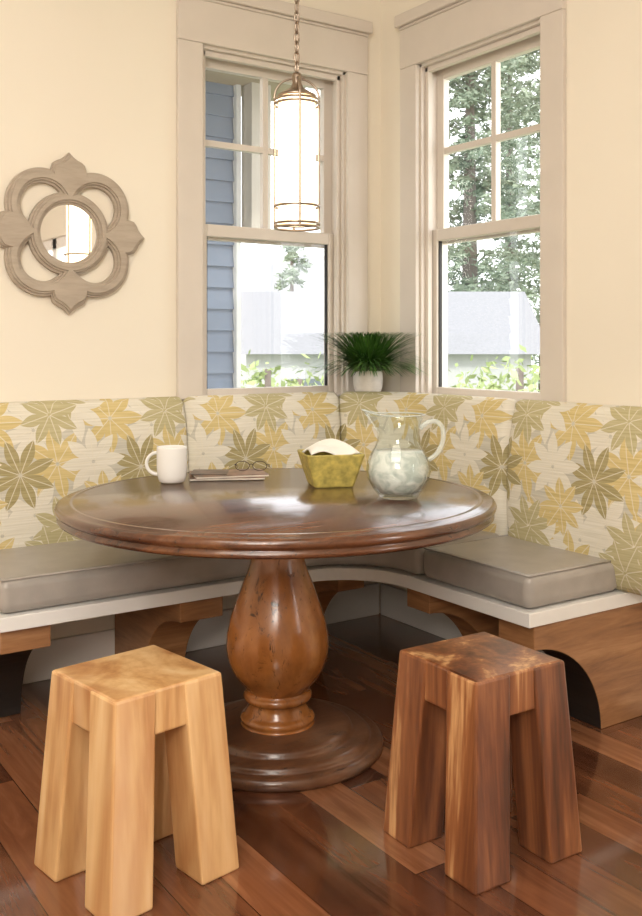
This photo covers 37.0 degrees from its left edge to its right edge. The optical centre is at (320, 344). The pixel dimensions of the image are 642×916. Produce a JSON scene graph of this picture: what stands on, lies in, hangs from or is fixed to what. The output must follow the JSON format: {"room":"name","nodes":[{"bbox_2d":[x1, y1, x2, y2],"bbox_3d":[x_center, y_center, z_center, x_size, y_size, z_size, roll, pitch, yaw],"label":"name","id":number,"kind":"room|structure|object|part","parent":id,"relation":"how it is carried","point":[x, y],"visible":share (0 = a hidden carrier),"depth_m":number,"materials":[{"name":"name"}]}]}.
{"room":"dining room","nodes":[
{"label":"dining room","id":0,"kind":"room"},
{"bbox_2d":[0,0,380,639],"bbox_3d":[-1.616,-0.285,3.174,4.750,3.000,0.150,0,0,-34],"label":"wall","id":1,"kind":"structure","parent":0,"point":[93,81],"depth_m":3.62,"materials":[{"name":"paint"}]},
{"bbox_2d":[0,153,144,314],"bbox_3d":[-0.924,-0.409,3.523,0.596,0.596,0.038,0,0,-34],"label":"mirror","id":2,"kind":"object","parent":1,"relation":"attached to","point":[66,232],"visible":1,"depth_m":3.51,"materials":[{"name":"brown wood"}]},
{"bbox_2d":[23,583,378,683],"bbox_3d":[-1.639,1.145,3.056,4.580,0.140,0.017,0,0,-34],"label":"baseboard","id":3,"kind":"structure","parent":1,"relation":"attached to","point":[360,602],"depth_m":3.80,"materials":[{"name":"white paint"}]},
{"bbox_2d":[176,0,367,399],"bbox_3d":[-0.180,-0.580,4.037,0.930,1.590,0.024,0,0,-34],"label":"window frame","id":4,"kind":"structure","parent":1,"relation":"attached to","point":[199,23],"depth_m":3.87,"materials":[{"name":"paint"}]},
{"bbox_2d":[203,45,344,395],"bbox_3d":[-0.229,-0.485,4.109,0.710,1.440,0.150,0,0,-34],"label":"window","id":5,"kind":"structure","parent":1,"relation":"in","point":[265,75],"depth_m":4.16,"materials":[{"name":"paint"}]},
{"bbox_3d":[-0.225,-0.138,4.103,0.686,0.715,0.035,0,0,-34],"label":"lower sash","id":6,"kind":"part","parent":5,"relation":"part of","materials":[{"name":"beige wood"}]},
{"bbox_2d":[204,50,339,395],"bbox_3d":[-0.205,-0.485,4.074,0.686,1.440,0.025,0,0,-34],"label":"window frame","id":7,"kind":"object","parent":5,"relation":"attached to","point":[207,54],"visible":0.44,"depth_m":4.25,"materials":[{"name":"paint"}]},
{"bbox_2d":[324,245,326,385],"bbox_3d":[-0.225,-0.133,4.103,0.602,0.625,0.015,0,0,-34],"label":"glazing gasket","id":8,"kind":"object","parent":5,"relation":"attached to","point":[325,246],"visible":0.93,"depth_m":4.27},
{"bbox_2d":[203,0,372,36],"bbox_3d":[-0.175,-1.407,4.029,0.954,0.065,0.045,0,0,-34],"label":"crown molding","id":9,"kind":"structure","parent":1,"relation":"attached to","point":[277,8],"depth_m":4.08,"materials":[{"name":"paint"}]},
{"bbox_2d":[0,613,641,915],"bbox_3d":[0.153,1.265,0.417,4.900,0.100,6.700,0,0,-34],"label":"floor","id":10,"kind":"structure","parent":0,"point":[326,851],"depth_m":2.34,"materials":[{"name":"brown wood"}]},
{"bbox_2d":[34,645,238,915],"bbox_3d":[-0.430,0.986,2.235,0.343,0.458,0.343,0,0,-43],"label":"wooden stool","id":11,"kind":"object","parent":10,"relation":"on","point":[136,753],"visible":1,"depth_m":2.17,"materials":[{"name":"brown wood"}]},
{"bbox_3d":[-0.577,0.987,2.240,0.135,0.456,0.135,0,0,-43],"label":"leg","id":12,"kind":"part","parent":11,"relation":"part of","materials":[{"name":"brown wood"}]},
{"bbox_3d":[-0.435,0.987,2.087,0.135,0.456,0.135,0,0,-43],"label":"leg","id":13,"kind":"part","parent":11,"relation":"part of","materials":[{"name":"brown wood"}]},
{"bbox_3d":[-0.430,0.807,2.235,0.280,0.100,0.280,0,0,-43],"label":"seat","id":14,"kind":"part","parent":11,"relation":"part of","materials":[{"name":"brown wood"}]},
{"bbox_3d":[-0.425,0.987,2.381,0.135,0.456,0.135,0,0,-43],"label":"leg","id":15,"kind":"part","parent":11,"relation":"part of","materials":[{"name":"brown wood"}]},
{"bbox_3d":[-0.283,0.987,2.229,0.135,0.456,0.135,0,0,-43],"label":"leg","id":16,"kind":"part","parent":11,"relation":"part of","materials":[{"name":"brown wood"}]},
{"bbox_2d":[54,468,496,792],"bbox_3d":[-0.131,0.834,2.915,1.310,0.762,1.310,0,0,-34],"label":"round pedestal table","id":17,"kind":"object","parent":10,"relation":"on","point":[281,738],"visible":0.87,"depth_m":2.76,"materials":[{"name":"brown wood"}]},
{"bbox_2d":[145,445,186,483],"bbox_3d":[-0.503,0.394,3.160,0.125,0.118,0.103,0,0,-34],"label":"coffee mug","id":18,"kind":"object","parent":17,"relation":"on","point":[171,459],"visible":1,"depth_m":3.13,"materials":[{"name":"white ceramic"}]},
{"bbox_3d":[-0.555,0.391,3.166,0.053,0.083,0.012,0,0,0],"label":"handle","id":19,"kind":"part","parent":18,"relation":"part of","materials":[{"name":"white ceramic"}]},
{"bbox_2d":[189,468,268,480],"bbox_3d":[-0.316,0.443,3.290,0.267,0.016,0.195,0,0,-8],"label":"magazine stack","id":20,"kind":"object","parent":17,"relation":"on","point":[196,474],"visible":0.96,"depth_m":3.24,"materials":[{"name":"paper"}]},
{"bbox_2d":[190,478,264,480],"bbox_3d":[-0.324,0.449,3.288,0.250,0.006,0.170,0,0,-8],"label":"magazine","id":21,"kind":"object","parent":20,"relation":"on","point":[191,479],"depth_m":3.20,"materials":[{"name":"paper"}]},
{"bbox_2d":[190,472,268,478],"bbox_3d":[-0.316,0.441,3.290,0.245,0.006,0.160,0,0,-16],"label":"magazine","id":22,"kind":"object","parent":20,"relation":"on","point":[193,475],"depth_m":3.23,"materials":[{"name":"paper"}]},
{"bbox_2d":[234,461,269,470],"bbox_3d":[-0.240,0.415,3.343,0.119,0.036,0.112,0,0,0],"label":"glasses","id":23,"kind":"object","parent":20,"relation":"on","point":[239,461],"visible":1,"depth_m":3.29,"materials":[{"name":"metal"}]},
{"bbox_2d":[297,438,364,487],"bbox_3d":[0.030,0.378,3.110,0.188,0.149,0.188,0,0,-12],"label":"square bowl","id":24,"kind":"object","parent":17,"relation":"on","point":[327,463],"visible":1,"depth_m":3.04,"materials":[{"name":"yellow ceramic"}]},
{"bbox_2d":[361,409,430,499],"bbox_3d":[0.239,0.321,2.856,0.214,0.263,0.192,0,0,-34],"label":"glass pitcher","id":25,"kind":"object","parent":17,"relation":"on","point":[392,471],"visible":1,"depth_m":2.79,"materials":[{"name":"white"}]},
{"bbox_2d":[0,391,641,728],"bbox_3d":[-0.102,0.706,3.163,1.948,1.018,1.558,0,0,-34],"label":"banquette","id":26,"kind":"object","parent":10,"relation":"on","point":[556,571],"visible":0.7,"depth_m":3.27,"materials":[{"name":"fabric"}]},
{"bbox_2d":[0,396,187,549],"bbox_3d":[-0.900,0.493,3.427,0.918,0.593,0.126,0,0,-34],"label":"cushion","id":27,"kind":"object","parent":26,"relation":"on","point":[50,451],"depth_m":3.37,"materials":[{"name":"fabric"}]},
{"bbox_2d":[0,540,250,612],"bbox_3d":[-0.684,0.743,3.267,0.940,0.105,0.478,0,0,-34],"label":"seat cushion","id":28,"kind":"object","parent":26,"relation":"on","point":[37,576],"depth_m":3.05,"materials":[{"name":"grey fabric"}]},
{"bbox_2d":[183,392,340,471],"bbox_3d":[-0.217,0.493,3.885,0.722,0.593,0.131,0,0,-34],"label":"cushion","id":29,"kind":"object","parent":26,"relation":"on","point":[222,431],"depth_m":3.81,"materials":[{"name":"fabric"}]},
{"bbox_2d":[289,331,436,391],"bbox_3d":[0.190,0.081,3.980,0.528,0.275,0.464,0,0,-34],"label":"potted grass plant","id":30,"kind":"object","parent":26,"relation":"on","point":[367,359],"visible":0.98,"depth_m":4.05,"materials":[{"name":"plant"}]},
{"bbox_3d":[0.203,0.161,4.160,0.130,0.115,0.130,0,0,-34],"label":"pot","id":31,"kind":"part","parent":30,"relation":"part of","materials":[{"name":"ceramic"}]},
{"bbox_2d":[305,531,498,574],"bbox_3d":[0.128,0.743,3.623,0.796,0.105,0.796,0,0,-34],"label":"seat cushion","id":32,"kind":"object","parent":26,"relation":"on","point":[408,562],"depth_m":3.42,"materials":[{"name":"grey fabric"}]},
{"bbox_2d":[338,391,516,535],"bbox_3d":[0.433,0.493,3.853,0.879,0.593,0.222,0,0,43],"label":"cushion","id":33,"kind":"object","parent":26,"relation":"on","point":[464,439],"depth_m":3.74,"materials":[{"name":"fabric"}]},
{"bbox_2d":[424,536,616,608],"bbox_3d":[0.653,0.743,3.183,0.418,0.105,0.504,0,0,-34],"label":"seat cushion","id":34,"kind":"object","parent":26,"relation":"on","point":[496,572],"depth_m":3.05,"materials":[{"name":"grey fabric"}]},
{"bbox_2d":[507,399,641,595],"bbox_3d":[0.874,0.493,3.255,0.126,0.593,0.618,0,0,-34],"label":"cushion","id":35,"kind":"object","parent":26,"relation":"on","point":[574,470],"depth_m":3.18,"materials":[{"name":"fabric"}]},
{"bbox_2d":[383,632,581,894],"bbox_3d":[0.391,0.986,2.350,0.343,0.458,0.343,0,0,-33],"label":"wooden stool","id":36,"kind":"object","parent":10,"relation":"on","point":[469,709],"visible":1,"depth_m":2.27,"materials":[{"name":"brown wood"}]},
{"bbox_3d":[0.247,0.987,2.381,0.135,0.456,0.135,0,0,-33],"label":"leg","id":37,"kind":"part","parent":36,"relation":"part of","materials":[{"name":"brown wood"}]},
{"bbox_3d":[0.360,0.987,2.206,0.135,0.456,0.135,0,0,-33],"label":"leg","id":38,"kind":"part","parent":36,"relation":"part of","materials":[{"name":"brown wood"}]},
{"bbox_3d":[0.391,0.807,2.350,0.280,0.100,0.280,0,0,-33],"label":"seat","id":39,"kind":"part","parent":36,"relation":"part of","materials":[{"name":"brown wood"}]},
{"bbox_3d":[0.421,0.987,2.494,0.135,0.456,0.135,0,0,-33],"label":"leg","id":40,"kind":"part","parent":36,"relation":"part of","materials":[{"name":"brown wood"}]},
{"bbox_3d":[0.534,0.987,2.320,0.135,0.456,0.135,0,0,-33],"label":"leg","id":41,"kind":"part","parent":36,"relation":"part of","materials":[{"name":"brown wood"}]},
{"bbox_2d":[381,0,641,590],"bbox_3d":[2.122,-0.285,1.745,0.150,3.000,6.400,0,0,-34],"label":"wall","id":42,"kind":"structure","parent":0,"point":[604,37],"depth_m":3.33,"materials":[{"name":"paint"}]},
{"bbox_2d":[394,0,470,30],"bbox_3d":[0.604,-1.407,3.821,0.045,0.065,0.954,0,0,-34],"label":"crown molding","id":43,"kind":"structure","parent":42,"relation":"attached to","point":[429,9],"depth_m":4.04,"materials":[{"name":"paint"}]},
{"bbox_2d":[381,583,544,653],"bbox_3d":[1.275,1.145,2.850,0.017,0.140,3.580,0,0,-34],"label":"baseboard","id":44,"kind":"structure","parent":42,"relation":"attached to","point":[394,606],"depth_m":4.14,"materials":[{"name":"white paint"}]},
{"bbox_2d":[420,20,539,400],"bbox_3d":[0.685,-0.485,3.876,0.150,1.440,0.710,0,0,-34],"label":"window","id":45,"kind":"structure","parent":42,"relation":"in","point":[493,59],"depth_m":4.09,"materials":[{"name":"paint"}]},
{"bbox_2d":[439,241,441,386],"bbox_3d":[0.679,-0.133,3.871,0.015,0.625,0.602,0,0,-34],"label":"glazing gasket","id":46,"kind":"object","parent":45,"relation":"attached to","point":[440,242],"visible":0.5,"depth_m":4.11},
{"bbox_2d":[425,26,539,392],"bbox_3d":[0.650,-0.485,3.852,0.025,1.440,0.686,0,0,-34],"label":"window frame","id":47,"kind":"object","parent":45,"relation":"attached to","point":[535,31],"visible":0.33,"depth_m":4.12,"materials":[{"name":"paint"}]},
{"bbox_3d":[0.679,-0.138,3.871,0.035,0.715,0.686,0,0,-34],"label":"lower sash","id":48,"kind":"part","parent":45,"relation":"part of","materials":[{"name":"beige wood"}]},
{"bbox_2d":[400,0,565,401],"bbox_3d":[0.613,-0.580,3.827,0.024,1.590,0.930,0,0,-34],"label":"window frame","id":49,"kind":"structure","parent":42,"relation":"attached to","point":[469,23],"depth_m":3.62,"materials":[{"name":"paint"}]},
{"bbox_3d":[0.153,-1.835,0.417,4.900,0.100,6.700,0,0,-34],"label":"ceiling","id":50,"kind":"structure","parent":0,"visible":0},
{"bbox_2d":[273,0,320,231],"bbox_3d":[-0.074,-1.071,2.950,0.145,1.429,0.145,0,0,15],"label":"pendant lamp","id":51,"kind":"object","parent":50,"relation":"hanging from","point":[296,107],"visible":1,"depth_m":2.90,"materials":[{"name":"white glass"}]},
{"bbox_3d":[-0.074,-0.565,2.950,0.116,0.390,0.116,0,0,-34],"label":"lamp shade","id":52,"kind":"part","parent":51,"relation":"part of","materials":[{"name":"white glass"}]},
{"bbox_3d":[-0.074,-1.302,2.950,0.017,0.942,0.017,0,0,11],"label":"chain","id":53,"kind":"part","parent":51,"relation":"part of","materials":[{"name":"brown metal"}]},
{"label":"outside","id":54,"kind":"structure","parent":0,"visible":0},
{"bbox_2d":[531,373,538,391],"bbox_3d":[1.522,2.465,29.325,90.000,0.100,100.000,0,0,-34],"label":"ground","id":55,"kind":"structure","parent":54,"point":[536,373],"depth_m":57.24,"materials":[{"name":"white"}]},
{"bbox_2d":[205,81,233,388],"bbox_3d":[-1.457,0.165,5.012,2.270,4.500,0.020,0,0,-34],"label":"siding","id":56,"kind":"object","parent":55,"relation":"on","point":[219,112],"visible":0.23,"depth_m":5.59,"materials":[{"name":"blue wood"}]},
{"bbox_2d":[205,70,304,101],"bbox_3d":[-1.181,-1.605,4.854,2.750,0.160,0.950,0,0,-34],"label":"soffit","id":57,"kind":"structure","parent":56,"relation":"attached to","point":[210,76],"depth_m":5.54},
{"bbox_2d":[242,82,270,228],"bbox_3d":[-0.381,-1.080,5.653,0.130,0.890,0.120,0,0,-34],"label":"porch column","id":58,"kind":"structure","parent":57,"relation":"attached to","point":[250,92],"depth_m":5.60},
{"bbox_2d":[232,84,240,387],"bbox_3d":[-1.458,0.215,5.041,2.300,4.400,0.130,0,0,-34],"label":"board","id":59,"kind":"object","parent":55,"relation":"on","point":[237,88],"visible":0.14,"depth_m":5.62,"materials":[{"name":"wood"}]},
{"bbox_2d":[241,354,245,386],"bbox_3d":[-1.971,0.565,31.995,9.000,3.700,7.000,0,0,-6],"label":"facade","id":60,"kind":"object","parent":55,"relation":"on","point":[243,356],"visible":0.02,"depth_m":28.44,"materials":[{"name":"white"}]},
{"bbox_2d":[241,255,323,291],"bbox_3d":[-1.971,-2.085,31.995,9.600,1.800,7.600,0,0,-6],"label":"roof","id":61,"kind":"structure","parent":60,"relation":"on","point":[258,272],"depth_m":30.53,"materials":[{"name":"white"}]},
{"bbox_2d":[241,360,302,387],"bbox_3d":[-0.450,1.274,9.170,1.379,2.281,1.524,0,0,-34],"label":"leafy shrub","id":62,"kind":"object","parent":55,"relation":"on","point":[266,374],"visible":0.02,"depth_m":9.22,"materials":[{"name":"green plant"}]},
{"bbox_2d":[245,246,312,387],"bbox_3d":[-0.865,-0.225,23.898,2.775,5.280,2.846,0,0,-34],"label":"pine tree","id":63,"kind":"object","parent":55,"relation":"on","point":[291,275],"visible":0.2,"depth_m":23.99,"materials":[{"name":"green plant"}]},
{"bbox_2d":[241,349,323,386],"bbox_3d":[-0.191,1.355,11.864,2.982,2.614,2.618,0,0,-34],"label":"leafy shrub","id":64,"kind":"object","parent":55,"relation":"on","point":[299,381],"visible":0.02,"depth_m":12.18,"materials":[{"name":"green plant"}]},
{"bbox_2d":[246,354,530,391],"bbox_3d":[1.236,1.240,19.497,5.200,2.350,4.000,0,0,0],"label":"facade","id":65,"kind":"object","parent":55,"relation":"on","point":[286,361],"visible":0.14,"depth_m":17.50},
{"bbox_2d":[290,379,323,385],"bbox_3d":[0.786,1.115,17.483,2.700,1.000,0.031,0,0,0],"label":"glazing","id":66,"kind":"object","parent":65,"relation":"attached to","point":[318,383],"visible":0.04,"depth_m":17.47,"materials":[{"name":"clear glass"}]},
{"bbox_2d":[241,292,539,353],"bbox_3d":[1.236,-0.460,19.497,5.800,1.250,4.600,0,0,0],"label":"roof","id":67,"kind":"structure","parent":65,"relation":"on","point":[271,322],"depth_m":18.29,"materials":[{"name":"grey"}]},
{"bbox_2d":[451,361,517,388],"bbox_3d":[1.475,1.329,9.555,2.534,2.349,2.321,0,0,7],"label":"leafy shrub","id":68,"kind":"object","parent":55,"relation":"on","point":[516,362],"visible":0.02,"depth_m":9.56,"materials":[{"name":"green plant"}]},
{"bbox_2d":[448,57,539,383],"bbox_3d":[4.243,-5.026,26.933,5.403,14.882,5.466,0,0,16],"label":"pine tree","id":69,"kind":"object","parent":55,"relation":"on","point":[465,256],"visible":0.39,"depth_m":26.65,"materials":[{"name":"green plant"}]},
{"bbox_2d":[448,344,539,391],"bbox_3d":[1.575,1.318,7.528,2.264,2.653,2.128,0,0,-1],"label":"leafy shrub","id":70,"kind":"object","parent":55,"relation":"on","point":[519,375],"visible":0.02,"depth_m":7.94,"materials":[{"name":"green plant"}]},
{"bbox_2d":[451,54,539,358],"bbox_3d":[6.862,-5.066,33.541,5.864,14.962,6.197,0,0,41],"label":"pine tree","id":71,"kind":"object","parent":55,"relation":"on","point":[509,171],"visible":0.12,"depth_m":33.71,"materials":[{"name":"green plant"}]},
{"bbox_2d":[479,49,539,391],"bbox_3d":[6.562,-5.030,27.955,6.358,14.889,5.551,0,0,-34],"label":"pine tree","id":72,"kind":"object","parent":55,"relation":"on","point":[531,109],"visible":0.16,"depth_m":27.58,"materials":[{"name":"green plant"}]}
]}

